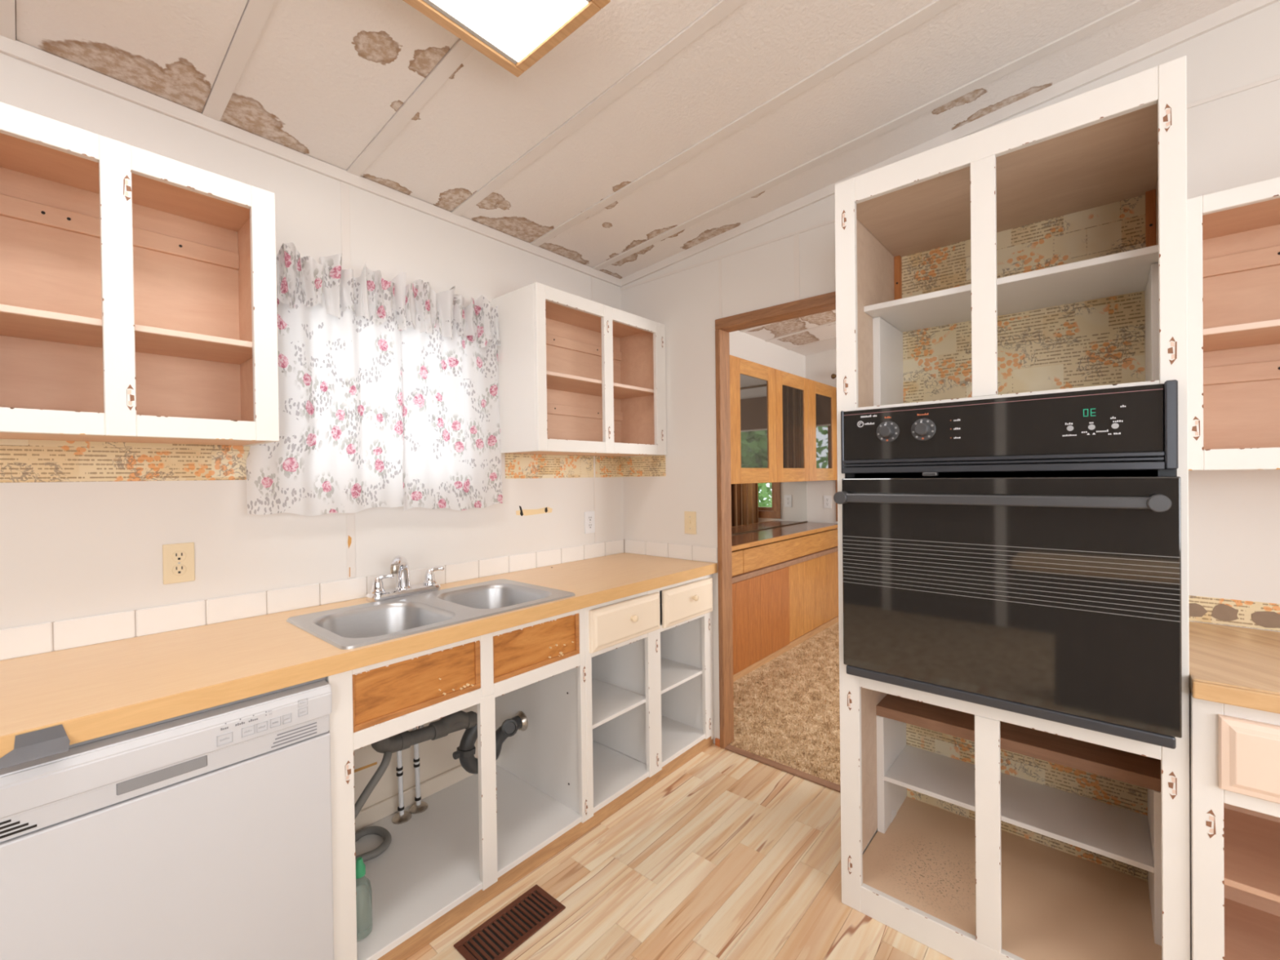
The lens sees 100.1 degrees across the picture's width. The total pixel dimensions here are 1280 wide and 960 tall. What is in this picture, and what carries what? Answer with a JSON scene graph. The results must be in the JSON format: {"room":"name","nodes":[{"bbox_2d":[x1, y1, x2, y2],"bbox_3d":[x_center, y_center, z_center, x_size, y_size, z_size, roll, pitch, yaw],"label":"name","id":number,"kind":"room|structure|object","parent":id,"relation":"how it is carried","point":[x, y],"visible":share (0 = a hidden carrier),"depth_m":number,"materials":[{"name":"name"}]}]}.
{"room":"damaged room","nodes":[
{"label":"damaged room","id":0,"kind":"room"},
{"bbox_2d":[0,37,624,660],"bbox_3d":[-1.633,0.119,1.355,0.107,2.520,4.800,0,1,41],"label":"wall","id":1,"kind":"structure","parent":0,"point":[85,526],"depth_m":1.69,"materials":[{"name":"paint"}]},
{"bbox_2d":[0,102,279,446],"bbox_3d":[-1.351,-0.452,1.368,0.321,0.697,0.644,0,1,41],"label":"upper cabinet","id":2,"kind":"object","parent":1,"relation":"attached to","point":[138,286],"visible":1,"depth_m":1.41,"materials":[{"name":"white paint"}]},
{"bbox_2d":[0,311,252,364],"bbox_3d":[-1.358,-0.370,1.375,0.284,0.016,0.606,0,1,41],"label":"shelf","id":3,"kind":"object","parent":2,"relation":"attached to","point":[45,329],"depth_m":1.38,"materials":[{"name":"beige wood"}]},
{"bbox_2d":[162,542,195,584],"bbox_3d":[-1.365,0.246,1.586,0.008,0.116,0.072,0,1,41],"label":"wall outlet","id":4,"kind":"object","parent":1,"relation":"attached to","point":[178,559],"visible":1,"depth_m":1.58,"materials":[{"name":"beige plastic"}]},
{"bbox_2d":[171,551,186,561],"bbox_3d":[-1.364,0.226,1.585,0.003,0.033,0.033,0,1,41],"label":"receptacle","id":5,"kind":"object","parent":4,"relation":"attached to","point":[176,556],"depth_m":1.58,"materials":[{"name":"beige plastic"}]},
{"bbox_2d":[172,564,186,575],"bbox_3d":[-1.363,0.266,1.585,0.003,0.033,0.033,0,1,41],"label":"receptacle","id":6,"kind":"object","parent":4,"relation":"attached to","point":[177,569],"depth_m":1.58,"materials":[{"name":"beige plastic"}]},
{"bbox_2d":[0,35,622,287],"bbox_3d":[-1.608,-1.085,1.310,0.014,0.041,4.600,0,1,41],"label":"trim","id":7,"kind":"structure","parent":1,"relation":"attached to","point":[15,49],"depth_m":1.72,"materials":[{"name":"white wood"}]},
{"bbox_2d":[340,181,355,578],"bbox_3d":[-1.060,-0.360,1.947,0.003,1.434,0.030,0,1,41],"label":"trim","id":8,"kind":"structure","parent":1,"relation":"attached to","point":[344,188],"depth_m":1.95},
{"bbox_2d":[491,282,666,457],"bbox_3d":[-0.262,-0.472,2.629,0.321,0.693,0.857,0,1,41],"label":"upper cabinet","id":9,"kind":"object","parent":1,"relation":"attached to","point":[578,375],"visible":0.97,"depth_m":2.62,"materials":[{"name":"white paint"}]},
{"bbox_2d":[546,374,653,399],"bbox_3d":[-0.270,-0.460,2.636,0.284,0.016,0.819,0,1,41],"label":"shelf","id":10,"kind":"object","parent":9,"relation":"attached to","point":[563,384],"depth_m":2.66,"materials":[{"name":"beige wood"}]},
{"bbox_2d":[584,511,595,533],"bbox_3d":[-0.267,0.226,2.856,0.008,0.116,0.072,0,1,41],"label":"wall outlet","id":11,"kind":"object","parent":1,"relation":"attached to","point":[589,517],"visible":1,"depth_m":2.85,"materials":[{"name":"white plastic"}]},
{"bbox_2d":[587,523,592,528],"bbox_3d":[-0.265,0.246,2.855,0.003,0.033,0.033,0,1,41],"label":"receptacle","id":12,"kind":"object","parent":11,"relation":"attached to","point":[589,525],"depth_m":2.85,"materials":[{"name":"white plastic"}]},
{"bbox_2d":[587,515,592,521],"bbox_3d":[-0.266,0.206,2.855,0.003,0.033,0.033,0,1,41],"label":"receptacle","id":13,"kind":"object","parent":11,"relation":"attached to","point":[589,517],"depth_m":2.85,"materials":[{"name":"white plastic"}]},
{"bbox_2d":[591,275,595,542],"bbox_3d":[-0.250,-0.378,2.885,0.003,1.434,0.010,0,1,41],"label":"trim","id":14,"kind":"structure","parent":1,"relation":"attached to","point":[591,276],"depth_m":2.89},
{"bbox_3d":[-0.942,-0.640,2.045,0.056,0.014,0.892,0,1,41],"label":"curtain rod","id":15,"kind":"object","parent":1,"relation":"attached to","visible":0},
{"bbox_2d":[245,242,407,515],"bbox_3d":[-1.055,-0.332,1.847,0.082,0.903,0.507,0,1,41],"label":"window curtain","id":16,"kind":"object","parent":15,"relation":"hanging from","point":[340,446],"visible":0.84,"depth_m":1.85,"materials":[{"name":"white fabric"}]},
{"bbox_2d":[400,279,502,511],"bbox_3d":[-0.756,-0.332,2.195,0.082,0.917,0.442,0,1,41],"label":"window curtain","id":17,"kind":"object","parent":15,"relation":"hanging from","point":[451,459],"visible":0.99,"depth_m":2.19,"materials":[{"name":"white fabric"}]},
{"bbox_2d":[0,0,1240,355],"bbox_3d":[0.797,-1.319,1.008,4.350,0.389,7.348,0,1,41],"label":"ceiling","id":18,"kind":"structure","parent":0,"point":[655,131],"depth_m":1.65,"materials":[{"name":"white paint"}]},
{"bbox_2d":[402,0,610,77],"bbox_3d":[-0.607,-1.151,0.923,0.364,0.060,1.225,0,1,41],"label":"ceiling light","id":19,"kind":"object","parent":18,"relation":"attached to","point":[514,34],"visible":1,"depth_m":1.32,"materials":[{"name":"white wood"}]},
{"bbox_2d":[430,0,586,61],"bbox_3d":[-0.606,-1.129,0.923,0.270,0.008,1.159,0,1,41],"label":"diffuser","id":20,"kind":"object","parent":19,"relation":"attached to","point":[518,30],"depth_m":1.32,"materials":[{"name":"white plastic"}]},
{"bbox_2d":[405,621,953,959],"bbox_3d":[1.119,1.314,1.822,3.550,0.054,5.570,0,1,41],"label":"floor","id":21,"kind":"structure","parent":0,"point":[729,855],"depth_m":1.86,"materials":[{"name":"brown wood"}]},
{"bbox_2d":[0,676,333,959],"bbox_3d":[-1.178,0.925,1.296,0.605,0.857,0.598,0,1,41],"label":"dishwasher","id":22,"kind":"object","parent":21,"relation":"on","point":[204,834],"visible":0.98,"depth_m":1.11,"materials":[{"name":"white metal"}]},
{"bbox_2d":[70,680,319,748],"bbox_3d":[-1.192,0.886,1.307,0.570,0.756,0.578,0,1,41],"label":"control panel","id":23,"kind":"object","parent":22,"relation":"in","point":[113,737],"depth_m":1.15,"materials":[{"name":"white plastic"}]},
{"bbox_2d":[324,608,587,959],"bbox_3d":[-0.714,0.885,1.875,0.595,0.807,0.881,0,1,41],"label":"base cabinet","id":24,"kind":"object","parent":21,"relation":"on","point":[473,829],"visible":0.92,"depth_m":1.79,"materials":[{"name":"white paint"}]},
{"bbox_2d":[0,552,717,758],"bbox_3d":[-0.636,0.453,1.954,0.626,0.050,2.399,0,1,41],"label":"countertop","id":25,"kind":"structure","parent":24,"relation":"on","point":[95,691],"depth_m":1.33,"materials":[{"name":"laminate"}]},
{"bbox_2d":[0,724,70,768],"bbox_3d":[-1.073,0.470,0.947,0.026,0.043,0.089,0,1,41],"label":"metal bracket","id":26,"kind":"object","parent":25,"relation":"attached to","point":[46,742],"visible":1,"depth_m":0.95,"materials":[{"name":"grey metal"}]},
{"bbox_2d":[365,555,444,602],"bbox_3d":[-0.848,0.352,1.999,0.174,0.161,0.287,0,1,41],"label":"kitchen faucet","id":27,"kind":"object","parent":25,"relation":"on","point":[399,566],"visible":1,"depth_m":1.98,"materials":[{"name":"silver metal"}]},
{"bbox_2d":[286,578,575,649],"bbox_3d":[-0.671,0.512,1.831,0.476,0.172,0.810,0,1,41],"label":"sink","id":28,"kind":"object","parent":25,"relation":"in","point":[351,627],"visible":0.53,"depth_m":1.83,"materials":[{"name":"silver metal"}]},
{"bbox_2d":[370,710,528,773],"bbox_3d":[-0.631,0.852,1.946,0.169,0.509,0.668,0,1,33],"label":"drain pipe","id":29,"kind":"object","parent":28,"relation":"attached to","point":[460,720],"visible":0.66,"depth_m":1.94,"materials":[{"name":"grey plastic"}]},
{"bbox_2d":[355,857,372,941],"bbox_3d":[-0.782,1.162,1.496,0.059,0.210,0.059,0,1,41],"label":"bottle","id":30,"kind":"object","parent":24,"relation":"on","point":[363,887],"visible":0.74,"depth_m":1.48,"materials":[{"name":"green plastic"}]},
{"bbox_2d":[354,751,391,862],"bbox_3d":[-0.909,1.069,1.762,0.235,0.389,0.313,-1,0,5],"label":"hose","id":31,"kind":"object","parent":24,"relation":"on","point":[382,832],"visible":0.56,"depth_m":1.76,"materials":[{"name":"grey plastic"}]},
{"bbox_2d":[391,750,411,824],"bbox_3d":[-0.891,1.086,1.999,0.069,0.356,0.067,0,1,41],"label":"supply valve","id":32,"kind":"object","parent":24,"relation":"on","point":[402,816],"visible":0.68,"depth_m":1.99,"materials":[{"name":"silver metal"}]},
{"bbox_2d":[408,724,427,813],"bbox_3d":[-0.853,1.085,2.059,0.069,0.356,0.067,0,1,41],"label":"supply valve","id":33,"kind":"object","parent":24,"relation":"attached to","point":[419,806],"visible":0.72,"depth_m":2.05,"materials":[{"name":"silver metal"}]},
{"bbox_2d":[377,736,713,959],"bbox_3d":[-0.212,1.307,2.027,0.017,0.058,1.755,0,1,41],"label":"trim","id":34,"kind":"structure","parent":24,"relation":"attached to","point":[427,935],"depth_m":1.82,"materials":[{"name":"brown wood"}]},
{"bbox_2d":[453,884,565,959],"bbox_3d":[-0.385,1.338,1.608,0.146,0.006,0.300,0,1,41],"label":"floor vent","id":35,"kind":"object","parent":21,"relation":"in","point":[497,940],"visible":1,"depth_m":1.60,"materials":[{"name":"brown metal"}]},
{"bbox_2d":[584,573,714,819],"bbox_3d":[-0.120,0.884,2.522,0.646,0.832,0.874,0,1,41],"label":"base cabinet","id":36,"kind":"object","parent":21,"relation":"on","point":[649,660],"visible":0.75,"depth_m":2.40,"materials":[{"name":"white paint"}]},
{"bbox_2d":[591,678,645,728],"bbox_3d":[-0.298,0.952,2.361,0.565,0.015,0.373,0,1,41],"label":"shelf","id":37,"kind":"object","parent":36,"relation":"attached to","point":[611,698],"depth_m":2.30,"materials":[{"name":"white paint"}]},
{"bbox_2d":[660,657,702,693],"bbox_3d":[-0.021,0.946,2.681,0.565,0.015,0.385,0,1,41],"label":"shelf","id":38,"kind":"object","parent":36,"relation":"attached to","point":[674,672],"depth_m":2.62,"materials":[{"name":"white paint"}]},
{"bbox_2d":[724,744,840,792],"bbox_3d":[0.708,1.317,2.407,0.741,0.008,0.042,0,1,41],"label":"trim","id":39,"kind":"structure","parent":21,"relation":"on","point":[789,770],"depth_m":2.44,"materials":[{"name":"brown wood"}]},
{"bbox_2d":[731,521,838,681],"bbox_3d":[0.940,0.857,4.066,0.338,0.891,2.365,0,1,41],"label":"base cabinet","id":40,"kind":"object","parent":21,"relation":"on","point":[785,578],"visible":0.59,"depth_m":3.99,"materials":[{"name":"brown wood"}]},
{"bbox_2d":[731,521,837,546],"bbox_3d":[0.932,0.425,4.065,0.330,0.024,2.365,0,1,41],"label":"countertop","id":41,"kind":"structure","parent":40,"relation":"on","point":[748,537],"depth_m":4.19,"materials":[{"name":"brown laminate"}]},
{"bbox_2d":[834,55,1190,959],"bbox_3d":[1.100,0.199,1.643,0.768,2.247,0.589,0,1,41],"label":"tall cabinet","id":42,"kind":"object","parent":21,"relation":"on","point":[1043,251],"visible":0.86,"depth_m":1.63,"materials":[{"name":"white paint"}]},
{"bbox_2d":[833,379,1182,748],"bbox_3d":[1.055,0.181,1.583,0.728,0.797,0.642,0,1,41],"label":"wall oven","id":43,"kind":"object","parent":42,"relation":"in","point":[1020,554],"visible":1,"depth_m":1.32,"materials":[{"name":"black glass"}]},
{"bbox_2d":[863,244,1158,332],"bbox_3d":[1.157,-0.582,1.714,0.732,0.019,0.377,0,1,41],"label":"shelf","id":44,"kind":"object","parent":42,"relation":"attached to","point":[1125,275],"depth_m":1.66,"materials":[{"name":"white paint"}]},
{"bbox_2d":[875,693,1160,791],"bbox_3d":[1.204,0.809,1.760,0.732,0.035,0.286,0,1,41],"label":"shelf","id":45,"kind":"object","parent":42,"relation":"attached to","point":[1138,770],"depth_m":1.62,"materials":[{"name":"wood"}]},
{"bbox_2d":[884,744,1154,872],"bbox_3d":[1.207,1.042,1.762,0.684,0.016,0.286,0,1,41],"label":"shelf","id":46,"kind":"object","parent":42,"relation":"attached to","point":[1113,829],"depth_m":1.70,"materials":[{"name":"white paint"}]},
{"bbox_2d":[1189,688,1279,959],"bbox_3d":[1.714,0.890,1.084,0.882,0.858,0.647,0,1,41],"label":"base cabinet","id":47,"kind":"object","parent":21,"relation":"on","point":[1234,751],"visible":0.72,"depth_m":1.16,"materials":[{"name":"white paint"}]},
{"bbox_2d":[1189,621,1279,713],"bbox_3d":[1.723,0.439,1.083,0.902,0.039,0.628,0,1,41],"label":"countertop","id":48,"kind":"structure","parent":47,"relation":"on","point":[1237,666],"depth_m":1.22,"materials":[{"name":"brown wood"}]},
{"bbox_2d":[1223,808,1279,902],"bbox_3d":[1.794,0.949,1.177,0.852,0.016,0.388,0,1,41],"label":"shelf","id":49,"kind":"object","parent":47,"relation":"attached to","point":[1251,838],"depth_m":1.36,"materials":[{"name":"brown wood"}]},
{"bbox_2d":[728,330,807,534],"bbox_3d":[0.742,0.016,4.185,0.100,2.620,2.650,0,1,41],"label":"wall","id":50,"kind":"structure","parent":0,"point":[743,345],"depth_m":4.48,"materials":[{"name":"paint"}]},
{"bbox_2d":[730,480,807,535],"bbox_3d":[0.890,0.214,4.269,0.011,0.392,2.105,0,1,41],"label":"mirror","id":51,"kind":"object","parent":50,"relation":"attached to","point":[765,505],"visible":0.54,"depth_m":4.46,"materials":[{"name":"clear glass"}]},
{"bbox_2d":[729,355,837,484],"bbox_3d":[1.068,-0.406,4.255,0.295,0.845,1.875,0,1,41],"label":"upper cabinet","id":52,"kind":"object","parent":50,"relation":"attached to","point":[784,424],"visible":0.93,"depth_m":4.00,"materials":[{"name":"brown wood"}]},
{"bbox_2d":[805,348,837,528],"bbox_3d":[2.954,-0.160,3.955,3.550,2.920,0.100,0,1,41],"label":"wall","id":53,"kind":"structure","parent":0,"point":[820,366],"depth_m":4.98,"materials":[{"name":"paint"}]},
{"bbox_2d":[823,495,831,508],"bbox_3d":[1.732,0.202,4.947,0.072,0.116,0.008,0,1,41],"label":"wall outlet","id":54,"kind":"object","parent":53,"relation":"attached to","point":[827,499],"visible":1,"depth_m":4.94,"materials":[{"name":"white plastic"}]},
{"bbox_2d":[831,373,836,378],"bbox_3d":[2.263,-0.937,4.405,1.379,0.048,0.098,0,1,41],"label":"curtain rod","id":55,"kind":"object","parent":53,"relation":"attached to","point":[833,375],"visible":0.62,"depth_m":4.81,"materials":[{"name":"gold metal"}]},
{"bbox_2d":[835,480,837,521],"bbox_3d":[2.319,-0.166,4.481,1.340,1.080,0.095,0,1,41],"label":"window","id":56,"kind":"structure","parent":53,"relation":"in","point":[836,480],"depth_m":4.88,"materials":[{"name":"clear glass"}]},
{"bbox_2d":[621,0,1279,743],"bbox_3d":[1.551,-0.124,1.681,4.300,2.920,0.077,0,1,41],"label":"wall","id":57,"kind":"structure","parent":0,"point":[1233,140],"depth_m":1.77,"materials":[{"name":"paint"}]},
{"bbox_2d":[684,511,696,534],"bbox_3d":[0.256,0.220,2.754,0.072,0.116,0.017,0,1,41],"label":"light switch","id":58,"kind":"object","parent":57,"relation":"attached to","point":[690,517],"visible":1,"depth_m":2.75,"materials":[{"name":"beige plastic"}]},
{"bbox_2d":[715,737,719,746],"bbox_3d":[0.388,1.306,2.665,0.028,0.035,0.010,0,1,41],"label":"baseboard","id":59,"kind":"structure","parent":57,"relation":"attached to","point":[717,740],"depth_m":2.66,"materials":[{"name":"brown wood"}]},
{"bbox_2d":[718,258,722,318],"bbox_3d":[0.394,-0.934,2.622,0.015,0.295,0.003,0,1,41],"label":"trim","id":60,"kind":"structure","parent":57,"relation":"attached to","point":[719,260],"depth_m":2.62,"materials":[{"name":"white wood"}]},
{"bbox_2d":[715,291,835,748],"bbox_3d":[0.712,0.265,2.418,0.796,2.112,0.094,0,1,41],"label":"door frame","id":61,"kind":"structure","parent":57,"relation":"in","point":[826,302],"depth_m":2.64,"materials":[{"name":"brown wood"}]},
{"bbox_2d":[793,233,799,301],"bbox_3d":[0.692,-0.936,2.364,0.025,0.295,0.003,0,1,41],"label":"trim","id":62,"kind":"structure","parent":57,"relation":"attached to","point":[796,237],"depth_m":2.36,"materials":[{"name":"white wood"}]},
{"bbox_2d":[620,74,1279,290],"bbox_3d":[1.479,-1.095,1.680,4.200,0.013,0.004,0,1,41],"label":"trim","id":63,"kind":"structure","parent":57,"relation":"attached to","point":[1275,77],"depth_m":2.32,"materials":[{"name":"white wood"}]},
{"bbox_2d":[621,0,1279,286],"bbox_3d":[1.473,-1.293,1.675,4.200,0.369,0.013,0,1,41],"label":"trim","id":64,"kind":"structure","parent":57,"relation":"attached to","point":[1242,8],"depth_m":1.82,"materials":[{"name":"white wood"}]},
{"bbox_2d":[1186,176,1279,470],"bbox_3d":[1.808,-0.371,1.201,0.881,0.685,0.321,0,1,41],"label":"upper cabinet","id":65,"kind":"object","parent":57,"relation":"attached to","point":[1233,234],"visible":0.69,"depth_m":1.47,"materials":[{"name":"white paint"}]},
{"bbox_2d":[1203,325,1279,351],"bbox_3d":[1.814,-0.378,1.208,0.843,0.016,0.284,0,1,41],"label":"shelf","id":66,"kind":"object","parent":65,"relation":"attached to","point":[1226,338],"depth_m":1.40,"materials":[{"name":"beige wood"}]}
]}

